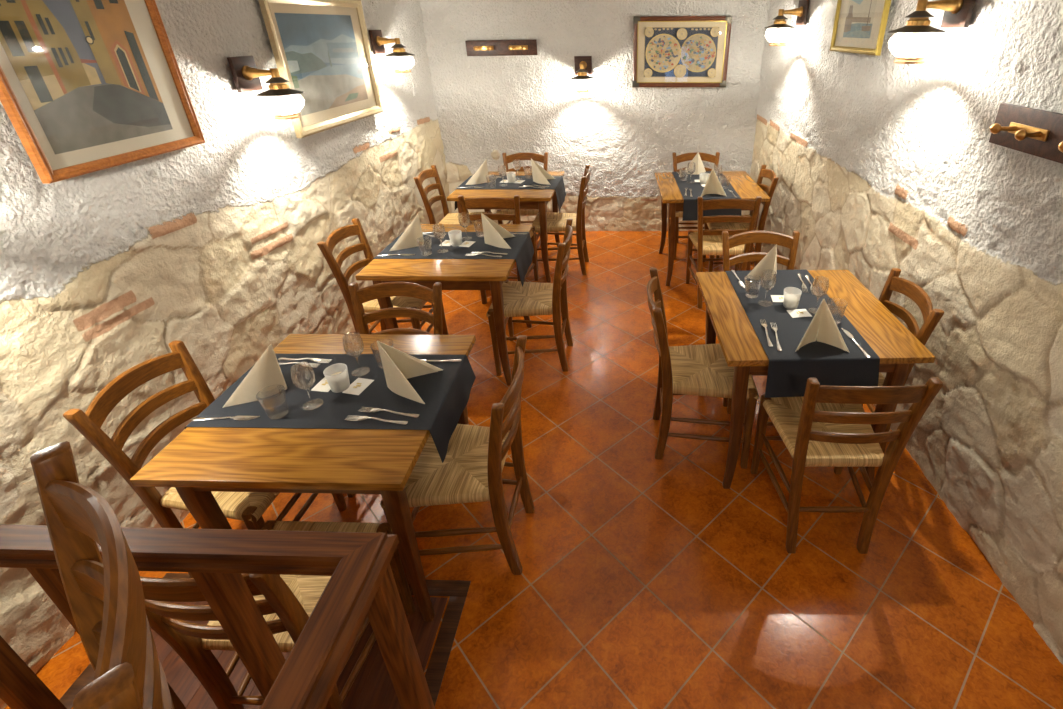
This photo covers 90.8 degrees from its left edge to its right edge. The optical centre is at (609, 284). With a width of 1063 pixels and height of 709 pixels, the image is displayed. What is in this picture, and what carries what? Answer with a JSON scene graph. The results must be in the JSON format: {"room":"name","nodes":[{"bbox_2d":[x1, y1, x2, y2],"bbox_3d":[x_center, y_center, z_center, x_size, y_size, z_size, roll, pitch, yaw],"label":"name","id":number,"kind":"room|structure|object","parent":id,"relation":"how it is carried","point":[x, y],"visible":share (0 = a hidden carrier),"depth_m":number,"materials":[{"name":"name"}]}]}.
{"room":"restaurant","nodes":[
{"label":"restaurant","id":0,"kind":"room"},
{"bbox_2d":[0,0,451,708],"bbox_3d":[-1.903,-0.097,1.687,0.045,2.560,7.368,1,27,4],"label":"wall","id":1,"kind":"structure","parent":0,"point":[211,246],"depth_m":2.28,"materials":[{"name":"paint"}]},
{"bbox_2d":[0,0,205,183],"bbox_3d":[-1.846,-0.900,1.810,0.030,0.930,0.675,1,27,4],"label":"framed painting","id":2,"kind":"object","parent":1,"relation":"attached to","point":[87,86],"visible":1,"depth_m":1.85,"materials":[{"name":"multicoloured paper"}]},
{"bbox_2d":[227,56,304,119],"bbox_3d":[-1.675,-0.979,2.584,0.270,0.291,0.210,1,27,4],"label":"wall lantern","id":3,"kind":"object","parent":1,"relation":"attached to","point":[245,74],"visible":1,"depth_m":2.54,"materials":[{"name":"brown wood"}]},
{"bbox_2d":[278,96,286,103],"bbox_3d":[-1.644,-0.932,2.605,0.032,0.048,0.032,1,27,4],"label":"bulb","id":4,"kind":"object","parent":3,"relation":"attached to","point":[282,100],"depth_m":2.60,"materials":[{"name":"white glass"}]},
{"bbox_2d":[258,0,382,137],"bbox_3d":[-1.733,-1.384,3.239,0.035,0.733,1.010,1,27,4],"label":"framed painting","id":5,"kind":"object","parent":1,"relation":"attached to","point":[322,48],"visible":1,"depth_m":3.16,"materials":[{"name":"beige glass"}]},
{"bbox_2d":[368,30,414,72],"bbox_3d":[-1.574,-1.712,3.813,0.270,0.291,0.210,1,27,4],"label":"wall lantern","id":6,"kind":"object","parent":1,"relation":"attached to","point":[377,41],"visible":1,"depth_m":3.77,"materials":[{"name":"gold metal"}]},
{"bbox_2d":[4,230,1062,708],"bbox_3d":[-0.115,1.100,2.182,4.000,0.080,7.515,0,26,2],"label":"floor","id":7,"kind":"structure","parent":0,"point":[645,581],"depth_m":2.05,"materials":[{"name":"tile"}]},
{"bbox_2d":[63,340,346,577],"bbox_3d":[-1.440,0.700,1.966,0.500,0.870,0.430,1,27,4],"label":"dining chair","id":8,"kind":"object","parent":7,"relation":"on","point":[248,507],"visible":0.44,"depth_m":1.82,"materials":[{"name":"brown wood"}]},
{"bbox_2d":[0,524,434,708],"bbox_3d":[-1.174,1.010,1.099,1.548,1.080,0.329,0,26,2],"label":"landing railing","id":9,"kind":"object","parent":7,"relation":"on","point":[362,583],"visible":0.91,"depth_m":0.95,"materials":[{"name":"brown wood"}]},
{"bbox_2d":[59,573,470,708],"bbox_3d":[-1.158,1.301,1.722,1.220,0.003,0.690,0,26,2],"label":"floor hatch","id":10,"kind":"object","parent":7,"relation":"on","point":[378,692],"visible":0.29,"depth_m":1.75,"materials":[{"name":"brown wood"}]},
{"bbox_2d":[140,520,414,708],"bbox_3d":[-0.942,0.912,1.516,0.430,0.870,0.500,0,26,2],"label":"dining chair","id":11,"kind":"object","parent":10,"relation":"on","point":[286,603],"visible":0.53,"depth_m":1.38,"materials":[{"name":"brown wood"}]},
{"bbox_2d":[130,334,475,621],"bbox_3d":[-0.982,0.729,2.027,0.810,0.750,0.804,0,26,2],"label":"dining table","id":12,"kind":"object","parent":7,"relation":"on","point":[199,461],"visible":0.61,"depth_m":1.61,"materials":[{"name":"brown wood"}]},
{"bbox_2d":[185,353,475,462],"bbox_3d":[-0.985,0.437,1.915,0.879,0.135,0.446,0,26,2],"label":"table runner","id":13,"kind":"object","parent":12,"relation":"on","point":[445,394],"visible":0.77,"depth_m":1.82,"materials":[{"name":"grey fabric"}]},
{"bbox_2d":[192,416,259,420],"bbox_3d":[-1.288,0.450,1.739,0.220,0.006,0.023,-1,26,-1],"label":"knife","id":14,"kind":"object","parent":13,"relation":"on","point":[235,417],"visible":1,"depth_m":1.74,"materials":[{"name":"metal"}]},
{"bbox_2d":[223,344,286,407],"bbox_3d":[-1.256,0.296,1.836,0.172,0.193,0.194,-1,26,-1],"label":"napkin","id":15,"kind":"object","parent":13,"relation":"on","point":[266,372],"visible":0.95,"depth_m":1.81,"materials":[{"name":"beige fabric"}]},
{"bbox_2d":[256,385,288,419],"bbox_3d":[-1.123,0.400,1.738,0.082,0.092,0.082,0,26,2],"label":"water tumbler","id":16,"kind":"object","parent":13,"relation":"on","point":[272,399],"visible":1,"depth_m":1.73,"materials":[{"name":"clear glass"}]},
{"bbox_2d":[278,358,328,362],"bbox_3d":[-1.201,0.295,2.041,0.220,0.012,0.024,2,27,6],"label":"fork","id":17,"kind":"object","parent":13,"relation":"on","point":[312,359],"visible":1,"depth_m":2.04,"materials":[{"name":"metal"}]},
{"bbox_2d":[290,362,322,410],"bbox_3d":[-1.032,0.347,1.766,0.068,0.160,0.068,0,26,2],"label":"wine glass","id":18,"kind":"object","parent":13,"relation":"on","point":[302,373],"visible":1,"depth_m":1.74,"materials":[{"name":"clear glass"}]},
{"bbox_2d":[311,376,331,391],"bbox_3d":[-1.038,0.364,1.906,0.068,0.005,0.090,3,27,8],"label":"sachet","id":19,"kind":"object","parent":13,"relation":"on","point":[323,385],"visible":0.69,"depth_m":1.89,"materials":[{"name":"paper"}]},
{"bbox_2d":[323,369,349,390],"bbox_3d":[-0.977,0.341,1.867,0.078,0.080,0.078,2,27,6],"label":"candle holder","id":20,"kind":"object","parent":13,"relation":"on","point":[338,380],"visible":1,"depth_m":1.86,"materials":[{"name":"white glass"}]},
{"bbox_2d":[328,372,347,389],"bbox_3d":[-0.977,0.350,1.872,0.059,0.041,0.059,6,27,13],"label":"candle","id":21,"kind":"object","parent":20,"relation":"on","point":[338,380],"depth_m":1.86,"materials":[{"name":"white wax"}]},
{"bbox_2d":[342,332,369,376],"bbox_3d":[-0.946,0.261,1.936,0.068,0.160,0.068,0,26,2],"label":"wine glass","id":22,"kind":"object","parent":13,"relation":"on","point":[353,345],"visible":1,"depth_m":1.91,"materials":[{"name":"clear glass"}]},
{"bbox_2d":[342,378,373,394],"bbox_3d":[-0.915,0.370,1.889,0.068,0.005,0.090,5,27,12],"label":"sachet","id":23,"kind":"object","parent":13,"relation":"on","point":[359,385],"visible":1,"depth_m":1.88,"materials":[{"name":"paper"}]},
{"bbox_2d":[344,415,407,423],"bbox_3d":[-0.772,0.448,1.719,0.220,0.012,0.024,3,27,7],"label":"fork","id":24,"kind":"object","parent":13,"relation":"on","point":[360,418],"visible":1,"depth_m":1.72,"materials":[{"name":"metal"}]},
{"bbox_2d":[370,339,393,367],"bbox_3d":[-0.863,0.271,1.990,0.082,0.092,0.082,0,26,2],"label":"water tumbler","id":25,"kind":"object","parent":13,"relation":"on","point":[374,347],"visible":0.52,"depth_m":1.98,"materials":[{"name":"clear glass"}]},
{"bbox_2d":[359,407,419,416],"bbox_3d":[-0.746,0.430,1.753,0.220,0.012,0.024,4,27,10],"label":"fork","id":26,"kind":"object","parent":13,"relation":"on","point":[373,409],"visible":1,"depth_m":1.75,"materials":[{"name":"metal"}]},
{"bbox_2d":[377,341,441,403],"bbox_3d":[-0.722,0.284,1.841,0.172,0.193,0.200,0,26,2],"label":"napkin","id":27,"kind":"object","parent":13,"relation":"on","point":[398,366],"visible":1,"depth_m":1.84,"materials":[{"name":"beige fabric"}]},
{"bbox_2d":[420,359,461,361],"bbox_3d":[-0.687,0.298,2.023,0.220,0.006,0.023,-1,26,-1],"label":"knife","id":28,"kind":"object","parent":13,"relation":"on","point":[424,360],"visible":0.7,"depth_m":2.02,"materials":[{"name":"metal"}]},
{"bbox_2d":[317,218,447,334],"bbox_3d":[-1.367,0.071,3.228,0.500,0.870,0.430,0,26,2],"label":"dining chair","id":29,"kind":"object","parent":7,"relation":"on","point":[341,233],"visible":0.45,"depth_m":3.11,"materials":[{"name":"brown wood"}]},
{"bbox_2d":[347,282,442,496],"bbox_3d":[-0.989,0.482,2.389,0.430,0.870,0.500,0,26,2],"label":"dining chair","id":30,"kind":"object","parent":7,"relation":"on","point":[358,296],"visible":0.23,"depth_m":2.42,"materials":[{"name":"brown wood"}]},
{"bbox_2d":[355,224,532,384],"bbox_3d":[-0.924,0.114,3.261,0.810,0.750,0.804,0,26,3],"label":"dining table","id":31,"kind":"object","parent":7,"relation":"on","point":[454,274],"visible":0.42,"depth_m":2.84,"materials":[{"name":"brown wood"}]},
{"bbox_2d":[373,232,533,286],"bbox_3d":[-0.927,-0.162,3.157,0.879,0.170,0.446,0,26,3],"label":"table runner","id":32,"kind":"object","parent":31,"relation":"on","point":[522,250],"visible":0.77,"depth_m":3.05,"materials":[{"name":"grey fabric"}]},
{"bbox_2d":[377,254,414,255],"bbox_3d":[-1.228,-0.169,2.981,0.220,0.006,0.023,-1,26,-1],"label":"knife","id":33,"kind":"object","parent":32,"relation":"on","point":[390,254],"visible":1,"depth_m":2.98,"materials":[{"name":"metal"}]},
{"bbox_2d":[390,214,422,250],"bbox_3d":[-1.202,-0.325,3.082,0.171,0.193,0.202,0,26,3],"label":"napkin","id":34,"kind":"object","parent":32,"relation":"on","point":[408,239],"visible":0.93,"depth_m":3.05,"materials":[{"name":"beige fabric"}]},
{"bbox_2d":[417,236,431,255],"bbox_3d":[-1.056,-0.215,2.974,0.082,0.092,0.082,0,26,2],"label":"water tumbler","id":35,"kind":"object","parent":32,"relation":"on","point":[424,243],"visible":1,"depth_m":2.96,"materials":[{"name":"clear glass"}]},
{"bbox_2d":[433,223,447,252],"bbox_3d":[-0.977,-0.266,2.997,0.068,0.160,0.068,0,26,2],"label":"wine glass","id":36,"kind":"object","parent":32,"relation":"on","point":[438,229],"visible":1,"depth_m":2.97,"materials":[{"name":"glass"}]},
{"bbox_2d":[439,240,451,245],"bbox_3d":[-0.980,-0.251,3.140,0.068,0.005,0.090,3,27,9],"label":"sachet","id":37,"kind":"object","parent":32,"relation":"on","point":[446,242],"visible":0.8,"depth_m":3.13,"materials":[{"name":"paper"}]},
{"bbox_2d":[448,234,461,244],"bbox_3d":[-0.919,-0.274,3.101,0.078,0.080,0.078,-21,33,-35],"label":"candle holder","id":38,"kind":"object","parent":32,"relation":"on","point":[455,239],"visible":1,"depth_m":3.09,"materials":[{"name":"glass"}]},
{"bbox_2d":[458,212,471,239],"bbox_3d":[-0.883,-0.355,3.173,0.068,0.160,0.068,0,26,2],"label":"wine glass","id":39,"kind":"object","parent":32,"relation":"on","point":[463,217],"visible":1,"depth_m":3.14,"materials":[{"name":"glass"}]},
{"bbox_2d":[459,241,474,246],"bbox_3d":[-0.857,-0.244,3.122,0.068,0.005,0.090,6,27,13],"label":"sachet","id":40,"kind":"object","parent":32,"relation":"on","point":[466,243],"visible":1,"depth_m":3.11,"materials":[{"name":"paper"}]},
{"bbox_2d":[473,219,483,236],"bbox_3d":[-0.802,-0.346,3.228,0.082,0.092,0.082,0,26,2],"label":"water tumbler","id":41,"kind":"object","parent":32,"relation":"on","point":[478,226],"visible":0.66,"depth_m":3.21,"materials":[{"name":"clear glass"}]},
{"bbox_2d":[466,254,501,256],"bbox_3d":[-0.715,-0.167,2.952,0.220,0.012,0.024,4,27,9],"label":"fork","id":42,"kind":"object","parent":32,"relation":"on","point":[466,254],"visible":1,"depth_m":2.95,"materials":[{"name":"metal"}]},
{"bbox_2d":[471,251,507,254],"bbox_3d":[-0.691,-0.182,2.981,0.220,0.012,0.024,3,27,7],"label":"fork","id":43,"kind":"object","parent":32,"relation":"on","point":[483,251],"visible":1,"depth_m":2.98,"materials":[{"name":"metal"}]},
{"bbox_2d":[481,213,514,248],"bbox_3d":[-0.665,-0.336,3.084,0.171,0.193,0.198,-2,26,-1],"label":"napkin","id":44,"kind":"object","parent":32,"relation":"on","point":[494,234],"visible":1,"depth_m":3.06,"materials":[{"name":"beige fabric"}]},
{"bbox_2d":[414,165,492,223],"bbox_3d":[-1.301,-0.544,4.462,0.500,0.870,0.430,0,26,2],"label":"dining chair","id":45,"kind":"object","parent":7,"relation":"on","point":[449,218],"visible":0.43,"depth_m":4.41,"materials":[{"name":"brown wood"}]},
{"bbox_2d":[380,335,534,583],"bbox_3d":[-0.544,0.676,1.983,0.500,0.870,0.430,0,26,2],"label":"dining chair","id":46,"kind":"object","parent":7,"relation":"on","point":[471,470],"visible":0.84,"depth_m":1.91,"materials":[{"name":"brown wood"}]},
{"bbox_2d":[458,195,537,303],"bbox_3d":[-0.829,-0.324,4.003,0.430,0.870,0.500,0,26,2],"label":"dining chair","id":47,"kind":"object","parent":7,"relation":"on","point":[483,201],"visible":0.23,"depth_m":3.67,"materials":[{"name":"brown wood"}]},
{"bbox_2d":[447,171,563,282],"bbox_3d":[-0.827,-0.508,4.507,0.810,0.750,0.804,1,26,3],"label":"dining table","id":48,"kind":"object","parent":7,"relation":"on","point":[538,199],"visible":0.36,"depth_m":4.10,"materials":[{"name":"brown wood"}]},
{"bbox_2d":[455,175,565,212],"bbox_3d":[-0.829,-0.768,4.410,0.879,0.205,0.446,1,26,3],"label":"table runner","id":49,"kind":"object","parent":48,"relation":"on","point":[557,183],"visible":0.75,"depth_m":4.31,"materials":[{"name":"grey fabric"}]},
{"bbox_2d":[466,159,487,184],"bbox_3d":[-1.099,-0.949,4.333,0.173,0.193,0.192,3,27,7],"label":"napkin","id":50,"kind":"object","parent":49,"relation":"on","point":[479,177],"visible":0.9,"depth_m":4.30,"materials":[{"name":"fabric"}]},
{"bbox_2d":[486,174,495,187],"bbox_3d":[-0.960,-0.837,4.219,0.082,0.092,0.082,0,26,2],"label":"water tumbler","id":51,"kind":"object","parent":49,"relation":"on","point":[491,179],"visible":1,"depth_m":4.20,"materials":[{"name":"clear glass"}]},
{"bbox_2d":[498,165,506,185],"bbox_3d":[-0.873,-0.887,4.242,0.068,0.160,0.068,0,26,2],"label":"wine glass","id":52,"kind":"object","parent":49,"relation":"on","point":[501,168],"visible":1,"depth_m":4.21,"materials":[{"name":"glass"}]},
{"bbox_2d":[506,172,515,182],"bbox_3d":[-0.822,-0.896,4.347,0.078,0.080,0.078,6,27,13],"label":"candle holder","id":53,"kind":"object","parent":49,"relation":"on","point":[511,178],"visible":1,"depth_m":4.34,"materials":[{"name":"glass"}]},
{"bbox_2d":[508,175,514,181],"bbox_3d":[-0.821,-0.886,4.351,0.059,0.041,0.059,-5,27,-7],"label":"candle","id":54,"kind":"object","parent":53,"relation":"on","point":[511,178],"depth_m":4.34,"materials":[{"name":"white wax"}]},
{"bbox_2d":[513,160,521,179],"bbox_3d":[-0.784,-0.975,4.416,0.068,0.160,0.068,0,26,2],"label":"wine glass","id":55,"kind":"object","parent":49,"relation":"on","point":[516,163],"visible":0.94,"depth_m":4.38,"materials":[{"name":"glass"}]},
{"bbox_2d":[523,166,531,177],"bbox_3d":[-0.698,-0.964,4.465,0.082,0.092,0.082,0,26,2],"label":"water tumbler","id":56,"kind":"object","parent":49,"relation":"on","point":[527,169],"visible":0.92,"depth_m":4.44,"materials":[{"name":"clear glass"}]},
{"bbox_2d":[531,159,554,184],"bbox_3d":[-0.558,-0.949,4.313,0.174,0.193,0.189,2,27,7],"label":"napkin","id":57,"kind":"object","parent":49,"relation":"on","point":[540,176],"visible":1,"depth_m":4.30,"materials":[{"name":"fabric"}]},
{"bbox_2d":[497,152,547,240],"bbox_3d":[-0.788,-0.746,4.849,0.430,0.870,0.500,0,26,2],"label":"dining chair","id":58,"kind":"object","parent":7,"relation":"on","point":[525,155],"visible":0.2,"depth_m":4.86,"materials":[{"name":"brown wood"}]},
{"bbox_2d":[487,219,572,375],"bbox_3d":[-0.454,0.082,3.174,0.500,0.870,0.430,0,26,2],"label":"dining chair","id":59,"kind":"object","parent":7,"relation":"on","point":[534,298],"visible":0.89,"depth_m":3.11,"materials":[{"name":"brown wood"}]},
{"bbox_2d":[532,164,590,274],"bbox_3d":[-0.396,-0.536,4.414,0.500,0.870,0.430,0,26,2],"label":"dining chair","id":60,"kind":"object","parent":7,"relation":"on","point":[556,222],"visible":0.83,"depth_m":4.35,"materials":[{"name":"brown wood"}]},
{"bbox_2d":[672,152,719,259],"bbox_3d":[0.793,-0.719,4.739,0.430,0.870,0.500,0,26,2],"label":"dining chair","id":61,"kind":"object","parent":7,"relation":"on","point":[714,159],"visible":0.25,"depth_m":4.75,"materials":[{"name":"brown wood"}]},
{"bbox_2d":[647,268,758,468],"bbox_3d":[0.424,0.404,2.496,0.500,0.870,0.430,0,26,2],"label":"dining chair","id":62,"kind":"object","parent":7,"relation":"on","point":[700,370],"visible":0.87,"depth_m":2.42,"materials":[{"name":"brown wood"}]},
{"bbox_2d":[654,171,769,285],"bbox_3d":[0.808,-0.481,4.395,0.804,0.750,0.810,-1,26,0],"label":"dining table","id":63,"kind":"object","parent":7,"relation":"on","point":[743,184],"visible":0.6,"depth_m":4.14,"materials":[{"name":"brown wood"}]},
{"bbox_2d":[672,171,740,220],"bbox_3d":[0.774,-0.743,4.265,0.446,0.170,0.879,-1,26,0],"label":"table runner","id":64,"kind":"object","parent":63,"relation":"on","point":[690,206],"visible":0.49,"depth_m":3.90,"materials":[{"name":"grey fabric"}]},
{"bbox_2d":[679,168,688,180],"bbox_3d":[0.623,-0.913,4.317,0.082,0.092,0.082,0,26,2],"label":"water tumbler","id":65,"kind":"object","parent":64,"relation":"on","point":[683,171],"visible":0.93,"depth_m":4.30,"materials":[{"name":"clear glass"}]},
{"bbox_2d":[687,162,695,182],"bbox_3d":[0.669,-0.909,4.231,0.068,0.160,0.068,0,26,2],"label":"wine glass","id":66,"kind":"object","parent":64,"relation":"on","point":[691,167],"visible":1,"depth_m":4.20,"materials":[{"name":"glass"}]},
{"bbox_2d":[688,152,705,174],"bbox_3d":[0.752,-1.052,4.474,0.206,0.193,0.088,-3,27,-5],"label":"napkin","id":67,"kind":"object","parent":64,"relation":"on","point":[697,160],"visible":0.78,"depth_m":4.46,"materials":[{"name":"fabric"}]},
{"bbox_2d":[699,173,708,182],"bbox_3d":[0.771,-0.860,4.218,0.078,0.080,0.078,-7,27,-12],"label":"candle holder","id":68,"kind":"object","parent":64,"relation":"on","point":[703,179],"visible":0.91,"depth_m":4.21,"materials":[{"name":"glass"}]},
{"bbox_2d":[700,176,707,182],"bbox_3d":[0.771,-0.850,4.222,0.059,0.041,0.059,-11,28,-19],"label":"candle","id":69,"kind":"object","parent":68,"relation":"on","point":[703,179],"depth_m":4.21,"materials":[{"name":"white wax"}]},
{"bbox_2d":[701,168,725,196],"bbox_3d":[0.780,-0.761,3.889,0.201,0.194,0.089,-2,26,-3],"label":"napkin","id":70,"kind":"object","parent":64,"relation":"on","point":[713,186],"visible":1,"depth_m":3.92,"materials":[{"name":"fabric"}]},
{"bbox_2d":[714,164,721,176],"bbox_3d":[0.870,-0.877,4.159,0.068,0.160,0.068,0,26,2],"label":"wine glass","id":71,"kind":"object","parent":64,"relation":"on","point":[718,167],"visible":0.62,"depth_m":4.12,"materials":[{"name":"glass"}]},
{"bbox_2d":[720,175,730,188],"bbox_3d":[0.914,-0.808,4.095,0.082,0.092,0.082,0,26,2],"label":"water tumbler","id":72,"kind":"object","parent":64,"relation":"on","point":[724,179],"visible":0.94,"depth_m":4.07,"materials":[{"name":"clear glass"}]},
{"bbox_2d":[686,196,761,307],"bbox_3d":[0.830,-0.296,3.887,0.430,0.870,0.500,0,26,2],"label":"dining chair","id":73,"kind":"object","parent":7,"relation":"on","point":[709,241],"visible":0.7,"depth_m":3.66,"materials":[{"name":"brown wood"}]},
{"bbox_2d":[703,165,778,271],"bbox_3d":[1.066,-0.507,4.304,0.500,0.870,0.430,0,26,2],"label":"dining chair","id":74,"kind":"object","parent":7,"relation":"on","point":[767,173],"visible":0.28,"depth_m":4.20,"materials":[{"name":"brown wood"}]},
{"bbox_2d":[722,230,799,406],"bbox_3d":[0.850,0.190,2.911,0.430,0.870,0.500,0,26,2],"label":"dining chair","id":75,"kind":"object","parent":7,"relation":"on","point":[770,237],"visible":0.17,"depth_m":2.94,"materials":[{"name":"brown wood"}]},
{"bbox_2d":[695,270,935,488],"bbox_3d":[0.866,0.445,2.533,0.804,0.750,0.810,-1,26,0],"label":"dining table","id":76,"kind":"object","parent":7,"relation":"on","point":[896,347],"visible":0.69,"depth_m":2.23,"materials":[{"name":"brown wood"}]},
{"bbox_2d":[725,269,879,397],"bbox_3d":[0.832,0.180,2.401,0.446,0.165,0.879,-1,26,0],"label":"table runner","id":77,"kind":"object","parent":76,"relation":"on","point":[789,370],"visible":0.69,"depth_m":2.06,"materials":[{"name":"grey fabric"}]},
{"bbox_2d":[731,269,744,287],"bbox_3d":[0.655,-0.028,2.631,0.023,0.006,0.220,-3,26,-3],"label":"knife","id":78,"kind":"object","parent":77,"relation":"on","point":[741,283],"visible":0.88,"depth_m":2.60,"materials":[{"name":"metal"}]},
{"bbox_2d":[745,275,760,297],"bbox_3d":[0.678,0.014,2.450,0.082,0.092,0.082,0,26,2],"label":"water tumbler","id":79,"kind":"object","parent":77,"relation":"on","point":[752,282],"visible":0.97,"depth_m":2.43,"materials":[{"name":"clear glass"}]},
{"bbox_2d":[748,244,776,276],"bbox_3d":[0.799,-0.124,2.607,0.208,0.193,0.087,-15,30,-25],"label":"napkin","id":80,"kind":"object","parent":77,"relation":"on","point":[769,261],"visible":0.78,"depth_m":2.58,"materials":[{"name":"fabric"}]},
{"bbox_2d":[760,319,772,346],"bbox_3d":[0.659,0.197,2.171,0.024,0.012,0.220,2,27,6],"label":"fork","id":81,"kind":"object","parent":77,"relation":"on","point":[764,324],"visible":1,"depth_m":2.15,"materials":[{"name":"metal"}]},
{"bbox_2d":[758,269,775,306],"bbox_3d":[0.722,0.017,2.367,0.068,0.160,0.068,0,26,2],"label":"wine glass","id":82,"kind":"object","parent":77,"relation":"on","point":[768,278],"visible":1,"depth_m":2.34,"materials":[{"name":"glass"}]},
{"bbox_2d":[771,323,781,350],"bbox_3d":[0.692,0.211,2.143,0.024,0.012,0.220,3,27,8],"label":"fork","id":83,"kind":"object","parent":77,"relation":"on","point":[774,328],"visible":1,"depth_m":2.12,"materials":[{"name":"metal"}]},
{"bbox_2d":[771,295,784,301],"bbox_3d":[0.811,0.067,2.436,0.090,0.005,0.068,2,27,6],"label":"sachet","id":84,"kind":"object","parent":77,"relation":"on","point":[775,298],"visible":0.61,"depth_m":2.44,"materials":[{"name":"paper"}]},
{"bbox_2d":[783,293,800,306],"bbox_3d":[0.829,0.066,2.355,0.078,0.080,0.078,11,29,23],"label":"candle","id":85,"kind":"object","parent":77,"relation":"on","point":[791,300],"visible":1,"depth_m":2.34,"materials":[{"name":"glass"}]},
{"bbox_2d":[786,309,811,317],"bbox_3d":[0.848,0.128,2.313,0.090,0.005,0.068,-4,27,-5],"label":"sachet","id":86,"kind":"object","parent":77,"relation":"on","point":[795,313],"visible":1,"depth_m":2.31,"materials":[{"name":"paper"}]},
{"bbox_2d":[797,273,807,292],"bbox_3d":[0.961,-0.011,2.579,0.024,0.012,0.220,3,27,9],"label":"fork","id":87,"kind":"object","parent":77,"relation":"on","point":[804,287],"visible":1,"depth_m":2.54,"materials":[{"name":"metal"}]},
{"bbox_2d":[805,275,813,294],"bbox_3d":[0.995,-0.001,2.559,0.024,0.012,0.220,3,27,9],"label":"fork","id":88,"kind":"object","parent":77,"relation":"on","point":[806,276],"visible":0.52,"depth_m":2.58,"materials":[{"name":"metal"}]},
{"bbox_2d":[808,276,828,313],"bbox_3d":[0.930,0.048,2.298,0.068,0.160,0.068,0,26,2],"label":"wine glass","id":89,"kind":"object","parent":77,"relation":"on","point":[820,285],"visible":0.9,"depth_m":2.27,"materials":[{"name":"glass"}]},
{"bbox_2d":[795,299,848,351],"bbox_3d":[0.838,0.162,2.032,0.209,0.193,0.088,0,26,3],"label":"napkin","id":90,"kind":"object","parent":77,"relation":"on","point":[828,332],"visible":1,"depth_m":2.06,"materials":[{"name":"beige fabric"}]},
{"bbox_2d":[827,298,847,323],"bbox_3d":[0.974,0.118,2.231,0.082,0.092,0.082,0,26,2],"label":"water tumbler","id":91,"kind":"object","parent":77,"relation":"on","point":[837,306],"visible":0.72,"depth_m":2.21,"materials":[{"name":"clear glass"}]},
{"bbox_2d":[841,328,870,357],"bbox_3d":[0.997,0.233,2.094,0.023,0.006,0.220,-3,26,-3],"label":"knife","id":92,"kind":"object","parent":77,"relation":"on","point":[846,332],"visible":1,"depth_m":2.10,"materials":[{"name":"metal"}]},
{"bbox_2d":[751,377,942,553],"bbox_3d":[0.877,0.607,2.071,0.430,0.870,0.500,0,26,1],"label":"dining chair","id":93,"kind":"object","parent":7,"relation":"on","point":[828,426],"visible":0.98,"depth_m":1.95,"materials":[{"name":"brown wood"}]},
{"bbox_2d":[861,268,943,453],"bbox_3d":[1.135,0.403,2.472,0.500,0.870,0.430,1,27,4],"label":"dining chair","id":94,"kind":"object","parent":7,"relation":"on","point":[931,317],"visible":0.19,"depth_m":2.32,"materials":[{"name":"brown wood"}]},
{"bbox_2d":[419,0,768,230],"bbox_3d":[-0.142,-1.702,4.851,3.238,2.560,0.043,0,26,2],"label":"wall","id":95,"kind":"structure","parent":0,"point":[487,107],"depth_m":4.85,"materials":[{"name":"paint"}]},
{"bbox_2d":[465,39,537,55],"bbox_3d":[-0.968,-2.101,4.612,0.640,0.128,0.110,0,26,2],"label":"board","id":96,"kind":"object","parent":95,"relation":"attached to","point":[473,47],"visible":1,"depth_m":4.64,"materials":[{"name":"brown wood"}]},
{"bbox_2d":[570,56,593,92],"bbox_3d":[-0.238,-1.864,4.609,0.210,0.291,0.270,0,26,2],"label":"wall lantern","id":97,"kind":"object","parent":95,"relation":"attached to","point":[583,64],"visible":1,"depth_m":4.65,"materials":[{"name":"gold metal"}]},
{"bbox_2d":[632,16,731,86],"bbox_3d":[0.635,-2.053,4.597,0.848,0.577,0.046,1,26,2],"label":"framed map","id":98,"kind":"object","parent":95,"relation":"attached to","point":[668,51],"visible":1,"depth_m":4.59,"materials":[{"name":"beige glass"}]},
{"bbox_2d":[745,0,1062,663],"bbox_3d":[1.472,-0.088,1.551,0.038,2.560,7.378,-1,26,-1],"label":"wall","id":99,"kind":"structure","parent":0,"point":[880,164],"depth_m":2.16,"materials":[{"name":"paint"}]},
{"bbox_2d":[765,0,809,45],"bbox_3d":[1.244,-1.856,3.688,0.270,0.291,0.210,-1,26,-1],"label":"wall lantern","id":100,"kind":"object","parent":99,"relation":"attached to","point":[801,12],"visible":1,"depth_m":3.65,"materials":[{"name":"gold metal"}]},
{"bbox_2d":[776,28,781,34],"bbox_3d":[1.214,-1.809,3.710,0.032,0.048,0.032,-1,26,-1],"label":"bulb","id":101,"kind":"object","parent":100,"relation":"attached to","point":[778,32],"depth_m":3.70,"materials":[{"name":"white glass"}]},
{"bbox_2d":[830,0,890,55],"bbox_3d":[1.381,-1.586,2.817,0.025,0.603,0.593,-1,26,-1],"label":"framed print","id":102,"kind":"object","parent":99,"relation":"attached to","point":[859,27],"visible":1,"depth_m":2.86,"materials":[{"name":"gold glass"}]},
{"bbox_2d":[888,0,975,63],"bbox_3d":[1.289,-1.060,2.115,0.270,0.291,0.210,-1,26,-1],"label":"wall lantern","id":103,"kind":"object","parent":99,"relation":"attached to","point":[957,13],"visible":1,"depth_m":2.08,"materials":[{"name":"gold metal"}]},
{"bbox_2d":[909,33,919,44],"bbox_3d":[1.259,-1.013,2.137,0.032,0.048,0.032,-1,26,-1],"label":"bulb","id":104,"kind":"object","parent":103,"relation":"attached to","point":[914,38],"depth_m":2.13,"materials":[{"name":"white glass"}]},
{"bbox_2d":[989,103,1062,163],"bbox_3d":[1.394,-0.451,1.625,0.110,0.140,0.640,-1,26,-1],"label":"board","id":105,"kind":"object","parent":99,"relation":"attached to","point":[1036,132],"visible":1,"depth_m":1.74,"materials":[{"name":"brown wood"}]},
{"bbox_3d":[-1.229,1.822,0.031,1.590,0.580,2.660,0,26,2],"label":"floor","id":106,"kind":"structure","parent":0,"visible":0},
{"bbox_2d":[30,441,173,708],"bbox_3d":[-0.686,0.728,0.582,0.430,0.870,0.500,21,34,37],"label":"dining chair","id":107,"kind":"object","parent":106,"relation":"on","point":[106,601],"visible":1,"depth_m":0.57,"materials":[{"name":"brown wood"}]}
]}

